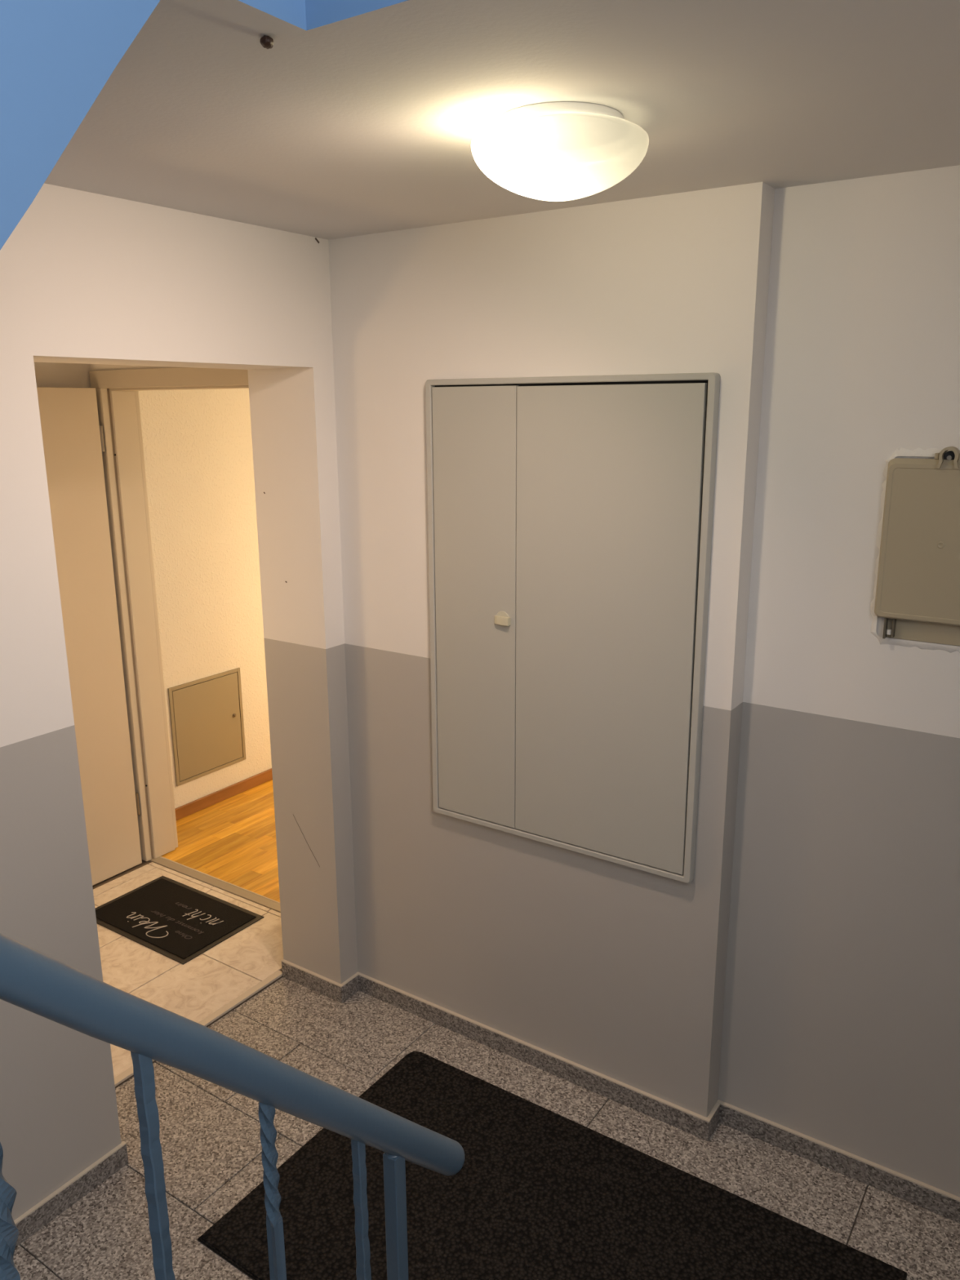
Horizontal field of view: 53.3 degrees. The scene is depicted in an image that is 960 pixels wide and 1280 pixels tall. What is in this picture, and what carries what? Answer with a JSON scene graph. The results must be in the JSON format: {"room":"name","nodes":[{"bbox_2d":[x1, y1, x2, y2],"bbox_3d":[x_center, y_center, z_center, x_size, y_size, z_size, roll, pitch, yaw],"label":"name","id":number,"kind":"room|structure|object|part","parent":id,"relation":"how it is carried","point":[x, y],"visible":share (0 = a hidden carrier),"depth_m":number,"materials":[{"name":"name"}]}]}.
{"room":"apartment building stairwell","nodes":[
{"label":"apartment building stairwell","id":0,"kind":"room"},
{"bbox_2d":[34,361,90,387],"bbox_3d":[-1.996,-0.152,3.436,0.120,2.620,1.450,9,16,33],"label":"wall","id":1,"kind":"structure","parent":0,"point":[53,375],"depth_m":3.70,"materials":[{"name":"paint"}]},
{"bbox_2d":[89,364,173,370],"bbox_3d":[-1.139,-0.246,3.802,1.528,2.620,0.137,9,16,33],"label":"wall","id":2,"kind":"structure","parent":0,"point":[93,366],"depth_m":3.70,"materials":[{"name":"paint"}]},
{"bbox_2d":[36,367,280,912],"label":"door","id":3,"kind":"structure","parent":2,"relation":"in","point":[92,438],"depth_m":3.92,"materials":[{"name":"beige paint"}]},
{"bbox_3d":[-1.030,-0.013,3.884,1.020,2.103,0.024,9,16,33],"label":"casing","id":4,"kind":"part","parent":3,"relation":"part of","materials":[{"name":"beige paint"}]},
{"bbox_3d":[-1.112,0.018,3.766,1.014,2.099,0.028,9,16,33],"label":"casing","id":5,"kind":"part","parent":3,"relation":"part of","materials":[{"name":"beige paint"}]},
{"bbox_2d":[0,182,357,1220],"bbox_3d":[-1.456,-0.567,1.589,0.273,4.300,3.950,9,16,33],"label":"wall","id":6,"kind":"structure","parent":0,"point":[86,277],"depth_m":2.36,"materials":[{"name":"paint"}]},
{"bbox_2d":[13,1141,128,1247],"bbox_3d":[-1.173,1.452,2.239,0.012,0.064,0.804,9,16,33],"label":"baseboard","id":7,"kind":"structure","parent":6,"relation":"attached to","point":[28,1224],"depth_m":2.42,"materials":[{"name":"stone"}]},
{"bbox_2d":[0,0,159,249],"bbox_3d":[-1.068,-0.238,1.034,1.059,1.480,1.060,9,16,33],"label":"stairs","id":8,"kind":"structure","parent":6,"relation":"attached to","point":[57,56],"depth_m":0.96,"materials":[{"name":"blue paint"}]},
{"bbox_2d":[281,959,344,1003],"bbox_3d":[-0.583,1.184,3.322,0.284,0.064,0.012,9,16,33],"label":"baseboard reveal","id":9,"kind":"structure","parent":6,"relation":"attached to","point":[331,988],"depth_m":3.31,"materials":[{"name":"stone"}]},
{"bbox_2d":[341,973,358,1000],"bbox_3d":[-0.446,1.192,3.283,0.012,0.064,0.075,9,16,33],"label":"baseboard","id":10,"kind":"structure","parent":6,"relation":"attached to","point":[351,984],"depth_m":3.28,"materials":[{"name":"stone"}]},
{"bbox_2d":[138,388,271,808],"bbox_3d":[-0.922,-0.614,5.300,0.120,2.620,2.663,9,16,33],"label":"wall","id":11,"kind":"structure","parent":0,"point":[197,443],"depth_m":4.63,"materials":[{"name":"white paint"}]},
{"bbox_2d":[167,667,246,786],"bbox_3d":[-1.350,0.427,4.771,0.022,0.497,0.444,9,16,33],"label":"access panel","id":12,"kind":"object","parent":11,"relation":"attached to","point":[206,713],"visible":1,"depth_m":4.76,"materials":[{"name":"beige metal"}]},
{"bbox_2d":[174,768,272,820],"bbox_3d":[-0.877,0.635,5.541,0.014,0.060,2.526,9,16,33],"label":"baseboard","id":13,"kind":"structure","parent":11,"relation":"attached to","point":[205,802],"depth_m":4.90,"materials":[{"name":"brown wood"}]},
{"bbox_2d":[13,779,959,1279],"bbox_3d":[-0.139,1.377,2.804,4.409,0.092,6.600,9,16,33],"label":"floor","id":14,"kind":"structure","parent":0,"point":[210,1132],"depth_m":2.75,"materials":[{"name":"grey stone"}]},
{"bbox_2d":[94,875,264,964],"bbox_3d":[-1.220,1.093,3.789,0.619,0.009,0.397,9,16,33],"label":"doormat","id":15,"kind":"object","parent":14,"relation":"on","point":[179,922],"visible":1,"depth_m":3.76,"materials":[{"name":"black rubber"}]},
{"bbox_2d":[0,933,464,1279],"bbox_3d":[-0.399,0.679,0.921,0.050,2.186,1.293,9,16,33],"label":"stair railing","id":16,"kind":"object","parent":14,"relation":"on","point":[34,981],"visible":1,"depth_m":1.01,"materials":[{"name":"blue metal"}]},
{"bbox_3d":[-0.119,1.183,1.466,0.023,0.944,0.023,9,16,33],"label":"newel post","id":17,"kind":"part","parent":16,"relation":"part of","materials":[{"name":"blue metal"}]},
{"bbox_2d":[197,1051,907,1279],"bbox_3d":[0.153,1.464,2.275,1.452,0.010,0.857,9,16,33],"label":"entrance mat","id":18,"kind":"object","parent":14,"relation":"on","point":[538,1193],"visible":1,"depth_m":2.39,"materials":[{"name":"black rubber"}]},
{"bbox_2d":[44,0,959,239],"bbox_3d":[0.338,-0.976,1.449,2.750,0.270,1.475,9,16,33],"label":"ceiling","id":19,"kind":"structure","parent":0,"point":[359,117],"depth_m":1.49,"materials":[{"name":"white paint"}]},
{"bbox_2d":[259,35,273,48],"bbox_3d":[-0.277,-0.777,1.244,0.018,0.014,0.021,9,16,33],"label":"hook","id":20,"kind":"object","parent":19,"relation":"attached to","point":[267,42],"depth_m":1.24,"materials":[{"name":"brown metal"}]},
{"bbox_2d":[471,102,648,201],"bbox_3d":[0.135,-0.817,1.630,0.300,0.124,0.300,9,16,33],"label":"ceiling lamp","id":21,"kind":"object","parent":19,"relation":"attached to","point":[550,151],"visible":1,"depth_m":1.53,"materials":[{"name":"white glass"}]},
{"bbox_2d":[328,182,774,1117],"bbox_3d":[0.187,-0.829,2.619,1.263,4.300,0.350,9,16,33],"label":"wall","id":22,"kind":"structure","parent":0,"point":[617,971],"depth_m":2.67,"materials":[{"name":"paint"}]},
{"bbox_2d":[355,971,711,1141],"bbox_3d":[0.102,1.265,2.974,1.275,0.064,0.012,9,16,33],"label":"baseboard","id":23,"kind":"structure","parent":22,"relation":"attached to","point":[691,1122],"depth_m":2.91,"materials":[{"name":"stone"}]},
{"bbox_2d":[425,372,720,883],"bbox_3d":[0.200,-0.041,2.563,0.835,1.283,0.039,9,16,33],"label":"electrical cabinet","id":24,"kind":"object","parent":22,"relation":"attached to","point":[570,518],"visible":1,"depth_m":2.52,"materials":[{"name":"grey metal"}]},
{"bbox_3d":[-0.012,-0.076,2.708,0.272,1.242,0.017,9,16,33],"label":"door","id":25,"kind":"part","parent":24,"relation":"part of","materials":[{"name":"grey paint"}]},
{"bbox_3d":[0.063,-0.058,2.649,0.045,0.045,0.002,9,16,33],"label":"latch plate","id":26,"kind":"part","parent":24,"relation":"part of","materials":[{"name":"beige plastic"}]},
{"bbox_3d":[0.209,-0.045,2.577,0.803,1.259,0.005,9,16,33],"label":"panel","id":27,"kind":"part","parent":24,"relation":"part of","materials":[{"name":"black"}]},
{"bbox_3d":[0.316,-0.024,2.493,0.514,1.240,0.017,9,16,33],"label":"door","id":28,"kind":"part","parent":24,"relation":"part of","materials":[{"name":"grey paint"}]},
{"bbox_2d":[706,1102,719,1138],"bbox_3d":[0.649,1.338,2.665,0.012,0.064,0.073,9,16,33],"label":"baseboard","id":29,"kind":"structure","parent":22,"relation":"attached to","point":[713,1115],"depth_m":2.66,"materials":[{"name":"stone"}]},
{"bbox_2d":[717,164,959,1196],"bbox_3d":[1.350,-0.660,1.905,1.487,4.300,0.265,9,16,33],"label":"wall","id":30,"kind":"structure","parent":0,"point":[841,1021],"depth_m":2.28,"materials":[{"name":"paint"}]},
{"bbox_2d":[716,1099,959,1222],"bbox_3d":[1.284,1.424,2.298,1.487,0.064,0.012,9,16,33],"label":"baseboard","id":31,"kind":"structure","parent":30,"relation":"attached to","point":[935,1200],"depth_m":2.51,"materials":[{"name":"stone"}]},
{"bbox_2d":[870,446,959,653],"bbox_3d":[0.997,-0.190,2.075,0.271,0.451,0.045,9,16,33],"label":"box","id":32,"kind":"object","parent":30,"relation":"attached to","point":[917,590],"visible":1,"depth_m":2.09,"materials":[{"name":"beige plastic"}]}
]}

